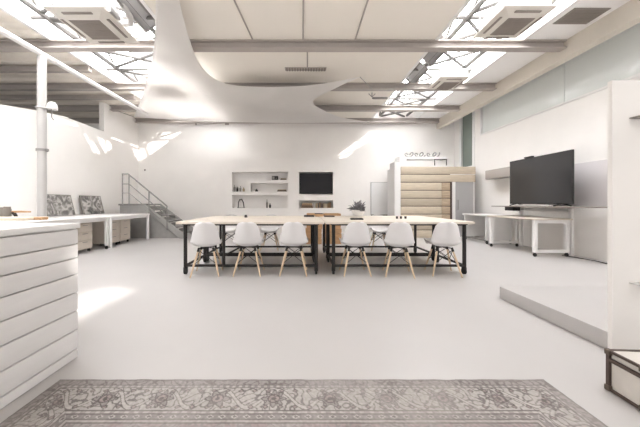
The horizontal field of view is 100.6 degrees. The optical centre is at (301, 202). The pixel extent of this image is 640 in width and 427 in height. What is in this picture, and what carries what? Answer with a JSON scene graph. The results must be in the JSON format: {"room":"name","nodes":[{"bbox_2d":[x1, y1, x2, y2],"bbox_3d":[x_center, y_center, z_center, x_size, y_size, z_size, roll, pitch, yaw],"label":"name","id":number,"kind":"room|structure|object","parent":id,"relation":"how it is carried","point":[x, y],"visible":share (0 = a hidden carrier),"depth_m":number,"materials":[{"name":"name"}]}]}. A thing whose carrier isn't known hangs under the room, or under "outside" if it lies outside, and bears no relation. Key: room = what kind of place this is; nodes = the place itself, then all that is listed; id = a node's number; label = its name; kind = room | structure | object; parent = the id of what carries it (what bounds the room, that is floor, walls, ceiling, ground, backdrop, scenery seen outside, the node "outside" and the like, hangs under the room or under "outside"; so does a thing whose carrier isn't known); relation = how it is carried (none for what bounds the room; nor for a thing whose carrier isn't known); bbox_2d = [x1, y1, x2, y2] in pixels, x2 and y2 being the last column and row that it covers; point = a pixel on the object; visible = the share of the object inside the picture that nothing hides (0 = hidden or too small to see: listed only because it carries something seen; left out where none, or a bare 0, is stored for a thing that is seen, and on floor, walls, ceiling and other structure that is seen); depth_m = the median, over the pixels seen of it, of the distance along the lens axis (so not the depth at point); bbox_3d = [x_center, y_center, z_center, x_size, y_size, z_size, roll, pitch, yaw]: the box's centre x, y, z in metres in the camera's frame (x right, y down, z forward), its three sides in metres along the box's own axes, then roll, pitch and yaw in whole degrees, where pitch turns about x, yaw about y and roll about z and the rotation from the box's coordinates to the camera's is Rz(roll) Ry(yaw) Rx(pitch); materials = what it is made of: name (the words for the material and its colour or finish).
{"room":"design studio","nodes":[
{"label":"design studio","id":0,"kind":"room"},
{"bbox_2d":[0,102,138,216],"bbox_3d":[-5.975,-0.974,1.285,0.150,4.053,16.570,0,0,0],"label":"wall","id":1,"kind":"structure","parent":0,"point":[75,156],"depth_m":6.78,"materials":[{"name":"white paint"}]},
{"bbox_2d":[0,10,140,117],"bbox_3d":[-8.330,-3.070,1.250,7.340,0.140,16.500,0,0,0],"label":"deck","id":2,"kind":"object","parent":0,"point":[7,22],"visible":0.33,"depth_m":6.44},
{"bbox_2d":[0,66,91,72],"bbox_3d":[-8.335,-2.945,5.850,7.330,0.109,0.100,0,0,0],"label":"purlin","id":3,"kind":"structure","parent":2,"relation":"attached to","point":[3,69],"depth_m":5.80,"materials":[{"name":"beige metal"}]},
{"bbox_2d":[0,95,135,99],"bbox_3d":[-8.335,-2.945,7.400,7.330,0.109,0.100,0,0,0],"label":"purlin","id":4,"kind":"structure","parent":2,"relation":"attached to","point":[2,97],"depth_m":7.35,"materials":[{"name":"beige metal"}]},
{"bbox_2d":[7,105,460,111],"bbox_3d":[-3.570,-2.925,8.200,16.860,0.149,0.150,0,0,0],"label":"ceiling beam","id":5,"kind":"structure","parent":2,"relation":"attached to","point":[61,108],"depth_m":8.18,"materials":[{"name":"beige metal"}]},
{"bbox_2d":[0,83,496,90],"bbox_3d":[-3.570,-2.925,6.680,16.860,0.149,0.150,0,0,0],"label":"ceiling beam","id":6,"kind":"structure","parent":2,"relation":"attached to","point":[3,86],"depth_m":6.66,"materials":[{"name":"beige metal"}]},
{"bbox_2d":[70,118,439,122],"bbox_3d":[-3.570,-2.925,9.420,16.860,0.149,0.150,0,0,0],"label":"ceiling beam","id":7,"kind":"structure","parent":2,"relation":"attached to","point":[81,120],"depth_m":9.41,"materials":[{"name":"beige metal"}]},
{"bbox_2d":[118,0,371,122],"bbox_3d":[-0.706,-2.719,7.468,7.083,0.366,7.200,0,0,-38],"label":"shade sail","id":8,"kind":"object","parent":7,"relation":"hanging from","point":[178,87],"visible":1,"depth_m":6.37,"materials":[{"name":"fabric"}]},
{"bbox_2d":[0,39,566,51],"bbox_3d":[-3.570,-2.925,4.930,16.860,0.149,0.150,0,0,0],"label":"ceiling beam","id":9,"kind":"structure","parent":2,"relation":"attached to","point":[6,45],"depth_m":4.92,"materials":[{"name":"beige metal"}]},
{"bbox_2d":[83,100,453,231],"bbox_3d":[-3.150,-1.373,9.670,17.700,4.853,0.200,0,0,0],"label":"wall","id":10,"kind":"structure","parent":0,"point":[182,162],"depth_m":9.57,"materials":[{"name":"white paint"}]},
{"bbox_2d":[222,158,351,232],"bbox_3d":[-0.522,-0.256,9.395,4.523,2.619,0.350,0,0,0],"label":"wall unit","id":11,"kind":"object","parent":10,"relation":"attached to","point":[252,174],"visible":0.71,"depth_m":9.22,"materials":[{"name":"white paint"}]},
{"bbox_2d":[300,173,332,193],"bbox_3d":[0.494,-0.682,9.416,1.161,0.718,0.248,0,0,0],"label":"wall screen","id":12,"kind":"object","parent":11,"relation":"attached to","point":[310,183],"visible":1,"depth_m":9.29,"materials":[{"name":"plastic"}]},
{"bbox_2d":[371,182,386,215],"bbox_3d":[2.850,-0.151,9.520,0.753,1.203,0.099,0,0,0],"label":"whiteboard","id":13,"kind":"object","parent":10,"relation":"attached to","point":[378,189],"visible":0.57,"depth_m":9.53,"materials":[{"name":"white paint"}]},
{"bbox_2d":[144,0,466,117],"bbox_3d":[0.050,-3.060,1.285,4.780,0.120,16.570,0,0,0],"label":"ceiling","id":14,"kind":"structure","parent":0,"point":[203,19],"depth_m":4.61,"materials":[{"name":"white paint"}]},
{"bbox_2d":[0,0,154,98],"bbox_3d":[-3.500,-3.220,4.110,2.320,0.460,10.920,0,0,0],"label":"skylight well","id":15,"kind":"object","parent":14,"relation":"attached to","point":[16,9],"visible":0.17,"depth_m":4.83,"materials":[{"name":"white paint"}]},
{"bbox_2d":[19,0,154,82],"bbox_3d":[-3.500,-3.272,4.227,2.180,0.362,10.854,0,0,0],"label":"roof truss","id":16,"kind":"object","parent":15,"relation":"attached to","point":[42,15],"visible":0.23,"depth_m":5.49,"materials":[{"name":"grey metal"}]},
{"bbox_2d":[42,0,139,42],"bbox_3d":[-3.245,-2.999,4.280,1.049,0.442,0.880,0,0,0],"label":"air conditioner","id":17,"kind":"object","parent":16,"relation":"hanging from","point":[96,21],"depth_m":4.09,"materials":[{"name":"plastic"}]},
{"bbox_2d":[69,20,119,38],"bbox_3d":[-3.330,-2.787,4.280,0.470,0.018,0.470,0,0,0],"label":"ceiling vent","id":18,"kind":"object","parent":17,"relation":"in","point":[94,29],"depth_m":4.24,"materials":[{"name":"plastic"}]},
{"bbox_2d":[144,62,149,79],"bbox_3d":[-3.131,-2.999,6.300,0.860,0.442,0.722,0,0,0],"label":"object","id":19,"kind":"structure","parent":16,"relation":"hanging from","point":[146,77],"depth_m":6.00,"materials":[{"name":"paint"}]},
{"bbox_2d":[29,0,154,82],"bbox_3d":[-3.500,-3.413,3.837,2.244,0.057,10.325,0,0,0],"label":"window","id":20,"kind":"structure","parent":15,"relation":"attached to","point":[137,31],"depth_m":5.41,"materials":[{"name":"glass"}]},
{"bbox_2d":[116,0,154,32],"bbox_3d":[-2.580,-3.180,4.300,0.404,0.344,0.844,0,0,0],"label":"window","id":21,"kind":"structure","parent":15,"relation":"attached to","point":[137,5],"depth_m":4.35,"materials":[{"name":"grey metal"}]},
{"bbox_2d":[233,0,252,40],"bbox_3d":[-0.960,-2.984,4.275,0.028,0.028,1.156,0,0,6],"label":"conduit","id":22,"kind":"object","parent":14,"relation":"attached to","point":[233,0],"visible":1,"depth_m":4.29,"materials":[{"name":"beige metal"}]},
{"bbox_2d":[302,0,303,40],"bbox_3d":[0.020,-2.984,4.275,0.028,0.028,1.150,0,0,0],"label":"conduit","id":23,"kind":"object","parent":14,"relation":"attached to","point":[302,0],"visible":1,"depth_m":4.32,"materials":[{"name":"beige metal"}]},
{"bbox_2d":[285,67,325,70],"bbox_3d":[0.080,-2.985,5.920,0.920,0.029,0.140,0,0,0],"label":"ceiling vent","id":24,"kind":"object","parent":14,"relation":"in","point":[286,68],"visible":1,"depth_m":5.89,"materials":[{"name":"beige metal"}]},
{"bbox_2d":[354,0,368,40],"bbox_3d":[0.970,-2.984,4.275,0.028,0.028,1.150,0,0,0],"label":"conduit","id":25,"kind":"object","parent":14,"relation":"attached to","point":[367,0],"visible":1,"depth_m":4.32,"materials":[{"name":"beige metal"}]},
{"bbox_2d":[369,94,387,98],"bbox_3d":[2.064,-2.911,7.200,0.516,0.178,0.060,0,0,0],"label":"ceiling spotlight","id":26,"kind":"object","parent":14,"relation":"attached to","point":[369,94],"visible":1,"depth_m":7.18,"materials":[{"name":"grey metal"}]},
{"bbox_2d":[372,0,579,117],"bbox_3d":[3.275,-3.220,4.110,1.670,0.460,10.920,0,0,0],"label":"skylight well","id":27,"kind":"object","parent":14,"relation":"attached to","point":[487,59],"visible":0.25,"depth_m":5.46,"materials":[{"name":"white paint"}]},
{"bbox_2d":[406,61,428,82],"bbox_3d":[2.680,-3.180,6.400,0.404,0.344,0.844,0,0,0],"label":"window","id":28,"kind":"structure","parent":27,"relation":"attached to","point":[421,71],"depth_m":6.35,"materials":[{"name":"grey glass"}]},
{"bbox_2d":[423,35,446,66],"bbox_3d":[2.680,-3.180,5.450,0.404,0.344,0.844,0,0,0],"label":"window","id":29,"kind":"structure","parent":27,"relation":"attached to","point":[428,59],"depth_m":5.62,"materials":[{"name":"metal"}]},
{"bbox_2d":[379,0,500,116],"bbox_3d":[3.275,-3.272,4.225,1.530,0.362,10.850,0,0,0],"label":"roof truss","id":30,"kind":"object","parent":27,"relation":"attached to","point":[476,8],"visible":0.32,"depth_m":5.68,"materials":[{"name":"grey metal"}]},
{"bbox_2d":[387,0,497,102],"bbox_3d":[3.275,-3.413,3.837,1.594,0.057,10.325,0,0,0],"label":"window","id":31,"kind":"structure","parent":30,"relation":"attached to","point":[466,29],"depth_m":6.02,"materials":[{"name":"glass"}]},
{"bbox_2d":[427,62,472,89],"bbox_3d":[3.524,-2.999,6.300,0.797,0.442,0.669,0,0,0],"label":"air conditioner","id":32,"kind":"object","parent":30,"relation":"hanging from","point":[446,78],"depth_m":6.07,"materials":[{"name":"plastic"}]},
{"bbox_2d":[437,82,458,88],"bbox_3d":[3.460,-2.787,6.300,0.357,0.018,0.357,0,0,0],"label":"ceiling vent","id":33,"kind":"object","parent":32,"relation":"in","point":[443,85],"depth_m":6.26,"materials":[{"name":"plastic"}]},
{"bbox_2d":[473,0,557,38],"bbox_3d":[3.393,-2.999,4.200,0.902,0.442,0.757,0,0,0],"label":"air conditioner","id":34,"kind":"object","parent":30,"relation":"hanging from","point":[507,19],"depth_m":4.04,"materials":[{"name":"plastic"}]},
{"bbox_2d":[490,18,534,34],"bbox_3d":[3.320,-2.787,4.200,0.404,0.018,0.404,0,0,0],"label":"ceiling vent","id":35,"kind":"object","parent":34,"relation":"in","point":[509,26],"depth_m":4.18,"materials":[{"name":"plastic"}]},
{"bbox_2d":[0,232,639,426],"bbox_3d":[-3.150,1.103,1.385,17.700,0.100,16.770,0,0,0],"label":"floor","id":36,"kind":"structure","parent":0,"point":[140,316],"depth_m":2.33,"materials":[{"name":"white concrete"}]},
{"bbox_2d":[0,218,79,408],"bbox_3d":[-2.235,0.595,0.885,1.430,0.916,2.970,0,0,0],"label":"counter","id":37,"kind":"object","parent":36,"relation":"on","point":[39,262],"depth_m":1.53,"materials":[{"name":"white paint"}]},
{"bbox_2d":[0,207,2,216],"bbox_3d":[-2.585,0.087,2.290,0.044,0.100,0.044,0,0,0],"label":"jar","id":38,"kind":"object","parent":37,"relation":"on","point":[1,208],"visible":0.38,"depth_m":2.27,"materials":[{"name":"grey ceramic"}]},
{"bbox_2d":[3,207,11,216],"bbox_3d":[-2.547,0.085,2.290,0.052,0.105,0.052,0,0,0],"label":"jar","id":39,"kind":"object","parent":37,"relation":"on","point":[6,210],"visible":0.71,"depth_m":2.27,"materials":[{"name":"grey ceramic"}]},
{"bbox_2d":[11,211,30,216],"bbox_3d":[-2.452,0.104,2.310,0.170,0.075,0.060,0,0,0],"label":"brush","id":40,"kind":"object","parent":37,"relation":"on","point":[14,213],"visible":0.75,"depth_m":2.30,"materials":[{"name":"brown wood"}]},
{"bbox_2d":[0,217,47,220],"bbox_3d":[-2.353,0.126,2.160,0.515,0.022,0.200,0,0,0],"label":"cutting board","id":41,"kind":"object","parent":37,"relation":"on","point":[1,218],"visible":0.98,"depth_m":2.10,"materials":[{"name":"brown wood"}]},
{"bbox_2d":[0,218,79,236],"bbox_3d":[-2.235,0.154,0.885,1.430,0.034,2.970,0,0,0],"label":"countertop","id":42,"kind":"structure","parent":37,"relation":"on","point":[7,228],"depth_m":1.67,"materials":[{"name":"white paint"}]},
{"bbox_2d":[35,55,48,216],"bbox_3d":[-4.280,-0.675,4.360,0.240,3.457,0.240,0,0,0],"label":"steel post","id":43,"kind":"object","parent":36,"relation":"on","point":[41,149],"visible":0.76,"depth_m":4.32,"materials":[{"name":"white metal"}]},
{"bbox_2d":[35,101,57,119],"bbox_3d":[-4.187,-1.505,4.348,0.359,0.300,0.170,0,0,7],"label":"spotlight","id":44,"kind":"object","parent":43,"relation":"attached to","point":[51,105],"visible":0.83,"depth_m":4.30,"materials":[{"name":"metal"}]},
{"bbox_2d":[0,27,147,115],"bbox_3d":[-4.280,-2.450,3.150,0.090,0.086,8.300,0,0,0],"label":"steel rail","id":45,"kind":"object","parent":43,"relation":"attached to","point":[3,32],"visible":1,"depth_m":4.73,"materials":[{"name":"white metal"}]},
{"bbox_2d":[47,216,109,248],"bbox_3d":[-5.145,0.680,5.420,1.450,0.745,1.340,0,0,0],"label":"desk","id":46,"kind":"object","parent":36,"relation":"on","point":[83,219],"visible":0.28,"depth_m":6.02,"materials":[{"name":"white paint"}]},
{"bbox_2d":[47,194,75,215],"bbox_3d":[-5.761,0.050,6.295,0.156,0.501,0.714,0,0,0],"label":"framed print","id":47,"kind":"object","parent":46,"relation":"on","point":[57,205],"visible":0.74,"depth_m":6.29,"materials":[{"name":"grey paper"}]},
{"bbox_2d":[76,223,91,250],"bbox_3d":[-4.846,0.743,5.620,0.508,0.620,0.420,0,0,0],"label":"drawer pedestal","id":48,"kind":"object","parent":36,"relation":"on","point":[85,230],"visible":0.43,"depth_m":5.63,"materials":[{"name":"laminate"}]},
{"bbox_2d":[90,220,119,244],"bbox_3d":[-4.886,0.743,6.550,0.508,0.620,0.420,0,0,0],"label":"drawer pedestal","id":49,"kind":"object","parent":36,"relation":"on","point":[97,227],"visible":0.57,"depth_m":6.34,"materials":[{"name":"laminate"}]},
{"bbox_2d":[64,214,149,247],"bbox_3d":[-5.145,0.680,6.910,1.450,0.745,1.580,0,0,0],"label":"desk","id":50,"kind":"object","parent":36,"relation":"on","point":[112,216],"visible":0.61,"depth_m":6.64,"materials":[{"name":"white paint"}]},
{"bbox_2d":[79,195,103,213],"bbox_3d":[-5.761,0.050,7.285,0.156,0.501,0.694,0,0,0],"label":"framed print","id":51,"kind":"object","parent":50,"relation":"on","point":[90,204],"visible":1,"depth_m":7.24,"materials":[{"name":"grey paper"}]},
{"bbox_2d":[118,219,129,243],"bbox_3d":[-4.936,0.743,7.050,0.508,0.620,0.420,0,0,0],"label":"drawer pedestal","id":52,"kind":"object","parent":36,"relation":"on","point":[124,223],"visible":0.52,"depth_m":7.03,"materials":[{"name":"laminate"}]},
{"bbox_2d":[118,173,192,238],"bbox_3d":[-4.450,0.087,8.305,2.000,1.931,0.970,0,0,0],"label":"stairs","id":53,"kind":"structure","parent":36,"relation":"on","point":[159,226],"depth_m":7.93,"materials":[{"name":"grey metal"}]},
{"bbox_2d":[189,222,222,277],"bbox_3d":[-1.407,0.663,3.932,0.434,0.787,0.509,0,0,-9],"label":"shell chair","id":54,"kind":"object","parent":36,"relation":"on","point":[204,235],"visible":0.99,"depth_m":3.76,"materials":[{"name":"white plastic"}]},
{"bbox_2d":[225,214,238,250],"bbox_3d":[-1.623,0.663,6.018,0.434,0.787,0.509,0,0,-9],"label":"shell chair","id":55,"kind":"object","parent":36,"relation":"on","point":[228,229],"visible":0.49,"depth_m":6.13,"materials":[{"name":"white plastic"}]},
{"bbox_2d":[232,222,264,276],"bbox_3d":[-0.790,0.663,3.972,0.434,0.787,0.509,0,0,0],"label":"shell chair","id":56,"kind":"object","parent":36,"relation":"on","point":[247,234],"visible":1,"depth_m":3.80,"materials":[{"name":"white plastic"}]},
{"bbox_2d":[239,245,258,250],"bbox_3d":[-0.790,0.678,3.989,0.256,0.067,0.257,0,0,0],"label":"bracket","id":57,"kind":"object","parent":56,"relation":"attached to","point":[252,246],"depth_m":3.93,"materials":[{"name":"black metal"}]},
{"bbox_2d":[176,218,323,273],"bbox_3d":[-0.755,0.663,4.300,2.160,0.780,0.900,0,0,0],"label":"work table","id":58,"kind":"object","parent":36,"relation":"on","point":[314,222],"visible":0.91,"depth_m":3.91,"materials":[{"name":"brown wood"}]},
{"bbox_2d":[205,216,318,260],"bbox_3d":[-0.755,0.663,5.212,2.160,0.780,0.900,0,0,0],"label":"work table","id":59,"kind":"object","parent":36,"relation":"on","point":[220,227],"visible":0.41,"depth_m":5.36,"materials":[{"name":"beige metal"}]},
{"bbox_2d":[315,213,322,216],"bbox_3d":[0.346,0.240,5.400,0.170,0.065,0.170,0,0,0],"label":"storage box","id":60,"kind":"object","parent":59,"relation":"on","point":[316,214],"visible":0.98,"depth_m":5.32,"materials":[{"name":"brown wood"}]},
{"bbox_2d":[260,214,279,250],"bbox_3d":[-0.720,0.663,6.038,0.434,0.787,0.509,0,0,0],"label":"shell chair","id":61,"kind":"object","parent":36,"relation":"on","point":[264,229],"visible":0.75,"depth_m":6.13,"materials":[{"name":"white plastic"}]},
{"bbox_2d":[279,222,307,276],"bbox_3d":[-0.120,0.663,3.982,0.434,0.787,0.509,0,0,2],"label":"shell chair","id":62,"kind":"object","parent":36,"relation":"on","point":[293,234],"visible":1,"depth_m":3.80,"materials":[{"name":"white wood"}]},
{"bbox_2d":[285,246,302,250],"bbox_3d":[-0.120,0.678,3.999,0.256,0.067,0.257,0,0,2],"label":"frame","id":63,"kind":"object","parent":62,"relation":"attached to","point":[301,248],"depth_m":3.92,"materials":[{"name":"black metal"}]},
{"bbox_2d":[0,379,607,426],"bbox_3d":[0.000,1.047,0.535,2.860,0.009,2.070,0,0,0],"label":"patterned rug","id":64,"kind":"object","parent":36,"relation":"on","point":[68,402],"visible":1,"depth_m":1.38,"materials":[{"name":"grey fabric"}]},
{"bbox_2d":[306,228,321,243],"bbox_3d":[0.300,0.858,6.950,0.410,0.390,0.340,0,0,0],"label":"wooden crate","id":65,"kind":"object","parent":36,"relation":"on","point":[308,231],"visible":0.56,"depth_m":6.78,"materials":[{"name":"brown wood"}]},
{"bbox_2d":[307,213,322,228],"bbox_3d":[0.330,0.468,6.960,0.410,0.390,0.340,0,0,3],"label":"wooden crate","id":66,"kind":"object","parent":65,"relation":"on","point":[320,226],"visible":0.34,"depth_m":6.79,"materials":[{"name":"brown wood"}]},
{"bbox_2d":[325,229,341,243],"bbox_3d":[0.800,0.858,6.950,0.410,0.390,0.340,0,0,-5],"label":"wooden crate","id":67,"kind":"object","parent":36,"relation":"on","point":[338,232],"visible":0.57,"depth_m":6.79,"materials":[{"name":"brown wood"}]},
{"bbox_2d":[323,213,340,228],"bbox_3d":[0.780,0.468,6.950,0.410,0.390,0.340,0,0,-6],"label":"wooden crate","id":68,"kind":"object","parent":67,"relation":"on","point":[334,214],"visible":0.38,"depth_m":6.79,"materials":[{"name":"brown wood"}]},
{"bbox_2d":[339,222,371,276],"bbox_3d":[0.790,0.663,3.972,0.434,0.787,0.509,0,0,-1],"label":"shell chair","id":69,"kind":"object","parent":36,"relation":"on","point":[356,234],"visible":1,"depth_m":3.80,"materials":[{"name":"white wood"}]},
{"bbox_2d":[345,245,364,251],"bbox_3d":[0.790,0.678,3.989,0.256,0.067,0.257,0,0,-1],"label":"brace","id":70,"kind":"object","parent":69,"relation":"attached to","point":[350,246],"depth_m":3.92,"materials":[{"name":"black metal"}]},
{"bbox_2d":[319,216,434,260],"bbox_3d":[1.430,0.663,5.212,2.160,0.780,0.900,0,0,0],"label":"work table","id":71,"kind":"object","parent":36,"relation":"on","point":[414,247],"visible":0.58,"depth_m":5.36,"materials":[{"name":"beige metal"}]},
{"bbox_2d":[347,199,365,215],"bbox_3d":[1.124,0.099,5.423,0.408,0.347,0.490,0,0,24],"label":"potted plant","id":72,"kind":"object","parent":71,"relation":"on","point":[357,209],"visible":0.98,"depth_m":5.33,"materials":[{"name":"grey plant"}]},
{"bbox_2d":[369,214,388,250],"bbox_3d":[1.752,0.663,6.038,0.434,0.787,0.509,0,0,6],"label":"shell chair","id":73,"kind":"object","parent":36,"relation":"on","point":[376,229],"visible":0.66,"depth_m":6.12,"materials":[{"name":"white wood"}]},
{"bbox_2d":[322,218,474,273],"bbox_3d":[1.430,0.663,4.300,2.160,0.780,0.900,0,0,0],"label":"work table","id":74,"kind":"object","parent":36,"relation":"on","point":[334,222],"visible":0.94,"depth_m":3.91,"materials":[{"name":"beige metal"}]},
{"bbox_2d":[382,222,415,278],"bbox_3d":[1.416,0.663,3.912,0.434,0.787,0.509,0,0,11],"label":"shell chair","id":75,"kind":"object","parent":36,"relation":"on","point":[398,235],"visible":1,"depth_m":3.73,"materials":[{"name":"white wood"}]},
{"bbox_2d":[388,246,407,251],"bbox_3d":[1.420,0.678,3.929,0.256,0.067,0.257,0,0,11],"label":"brace","id":76,"kind":"object","parent":75,"relation":"attached to","point":[390,249],"depth_m":3.84,"materials":[{"name":"black metal"}]},
{"bbox_2d":[387,157,475,237],"bbox_3d":[4.040,-0.184,8.630,2.480,2.474,1.340,0,0,0],"label":"booth","id":77,"kind":"object","parent":36,"relation":"on","point":[446,191],"visible":0.7,"depth_m":8.00,"materials":[{"name":"white paint"}]},
{"bbox_2d":[395,157,447,164],"bbox_3d":[3.715,-1.284,8.300,1.470,0.274,0.400,0,0,0],"label":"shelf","id":78,"kind":"object","parent":77,"relation":"attached to","point":[403,160],"depth_m":8.10,"materials":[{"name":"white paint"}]},
{"bbox_2d":[427,152,439,156],"bbox_3d":[4.134,-1.506,8.300,0.397,0.153,0.192,0,0,0],"label":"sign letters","id":79,"kind":"object","parent":77,"relation":"on","point":[433,155],"visible":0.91,"depth_m":8.29,"materials":[{"name":"grey metal"}]},
{"bbox_2d":[424,222,462,277],"bbox_3d":[2.097,0.663,3.952,0.434,0.787,0.509,0,0,9],"label":"shell chair","id":80,"kind":"object","parent":36,"relation":"on","point":[445,235],"visible":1,"depth_m":3.78,"materials":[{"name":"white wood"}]},
{"bbox_2d":[431,245,453,251],"bbox_3d":[2.100,0.678,3.969,0.256,0.067,0.257,0,0,9],"label":"brace","id":81,"kind":"object","parent":80,"relation":"attached to","point":[437,246],"depth_m":3.91,"materials":[{"name":"black metal"}]},
{"bbox_2d":[462,214,511,243],"bbox_3d":[5.050,0.680,7.250,0.720,0.745,1.000,0,0,0],"label":"desk","id":82,"kind":"object","parent":36,"relation":"on","point":[502,229],"visible":0.76,"depth_m":6.79,"materials":[{"name":"white paint"}]},
{"bbox_2d":[487,215,572,256],"bbox_3d":[4.880,0.678,5.800,0.720,0.750,1.360,0,0,0],"label":"desk","id":83,"kind":"object","parent":36,"relation":"on","point":[535,220],"visible":1,"depth_m":5.20,"materials":[{"name":"metal"}]},
{"bbox_2d":[491,206,606,255],"bbox_3d":[5.065,0.560,5.600,0.630,0.985,2.100,0,0,0],"label":"table","id":84,"kind":"object","parent":36,"relation":"on","point":[570,210],"visible":0.79,"depth_m":5.45,"materials":[{"name":"plastic"}]},
{"bbox_2d":[514,205,552,205],"bbox_3d":[4.885,0.051,5.625,0.110,0.032,0.850,0,0,0],"label":"soundbar","id":85,"kind":"object","parent":84,"relation":"on","point":[514,205],"visible":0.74,"depth_m":5.53,"materials":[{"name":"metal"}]},
{"bbox_2d":[509,149,573,205],"bbox_3d":[5.030,-0.481,5.660,0.346,1.093,1.480,0,0,0],"label":"television","id":86,"kind":"object","parent":84,"relation":"on","point":[548,178],"visible":0.98,"depth_m":5.48,"materials":[{"name":"plastic"}]},
{"bbox_2d":[500,286,606,347],"bbox_3d":[3.844,0.988,2.421,3.308,0.130,1.038,0,0,0],"label":"platform","id":87,"kind":"object","parent":36,"relation":"on","point":[580,310],"visible":0.8,"depth_m":2.46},
{"bbox_2d":[562,255,606,263],"bbox_3d":[5.261,1.044,4.551,0.105,0.014,1.504,0,0,-1],"label":"power cable","id":88,"kind":"object","parent":36,"relation":"on","point":[562,255],"visible":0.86,"depth_m":4.90,"materials":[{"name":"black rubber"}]},
{"bbox_2d":[604,348,639,410],"bbox_3d":[1.950,0.937,1.397,0.486,0.232,0.189,0,0,3],"label":"trunk","id":89,"kind":"object","parent":36,"relation":"on","point":[622,365],"visible":1,"depth_m":1.43,"materials":[{"name":"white leather"}]},
{"bbox_2d":[607,80,639,349],"bbox_3d":[3.845,0.094,1.885,3.310,1.918,0.030,0,0,0],"label":"wall","id":90,"kind":"structure","parent":36,"relation":"on","point":[623,96],"depth_m":1.87,"materials":[{"name":"white paint"}]},
{"bbox_2d":[384,102,419,104],"bbox_3d":[3.275,-3.420,9.300,1.550,0.060,0.540,0,0,0],"label":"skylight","id":91,"kind":"structure","parent":0,"point":[394,103],"depth_m":9.03,"materials":[{"name":"white glass"}]},
{"bbox_2d":[420,0,629,117],"bbox_3d":[4.905,-3.060,1.285,1.590,0.120,16.570,0,0,0],"label":"soffit","id":92,"kind":"structure","parent":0,"point":[511,62],"depth_m":5.43,"materials":[{"name":"white paint"}]},
{"bbox_2d":[437,0,639,128],"bbox_3d":[4.940,-2.840,1.285,0.160,0.319,16.570,0,0,0],"label":"beam","id":93,"kind":"structure","parent":92,"relation":"attached to","point":[627,15],"depth_m":4.98,"materials":[{"name":"grey paint"}]},
{"bbox_2d":[553,8,610,23],"bbox_3d":[4.470,-2.989,4.250,0.560,0.021,0.360,0,0,0],"label":"ceiling vent","id":94,"kind":"object","parent":92,"relation":"attached to","point":[576,15],"visible":1,"depth_m":4.21,"materials":[{"name":"grey metal"}]},
{"bbox_2d":[454,76,639,260],"bbox_3d":[5.600,-1.024,1.285,0.200,4.153,16.570,0,0,0],"label":"wall","id":95,"kind":"structure","parent":0,"point":[580,125],"depth_m":5.87,"materials":[{"name":"white paint"}]},
{"bbox_2d":[459,111,474,166],"bbox_3d":[5.520,-0.964,8.825,0.100,4.033,0.790,0,0,0],"label":"window","id":96,"kind":"structure","parent":95,"relation":"in","point":[468,120],"depth_m":8.89,"materials":[{"name":"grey glass"}]},
{"bbox_2d":[485,167,509,179],"bbox_3d":[5.356,-0.792,7.075,0.285,0.250,0.950,0,0,0],"label":"upper cabinet","id":97,"kind":"object","parent":95,"relation":"attached to","point":[501,173],"visible":0.56,"depth_m":7.07,"materials":[{"name":"white wood"}]},
{"bbox_2d":[480,23,639,135],"bbox_3d":[5.525,-2.525,0.580,0.090,0.910,15.160,0,0,0],"label":"window","id":98,"kind":"structure","parent":95,"relation":"in","point":[589,72],"depth_m":5.48,"materials":[{"name":"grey glass"}]},
{"bbox_2d":[536,159,606,205],"bbox_3d":[5.489,-0.367,5.250,0.019,0.840,1.900,0,0,0],"label":"board","id":99,"kind":"object","parent":95,"relation":"attached to","point":[590,178],"visible":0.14,"depth_m":5.03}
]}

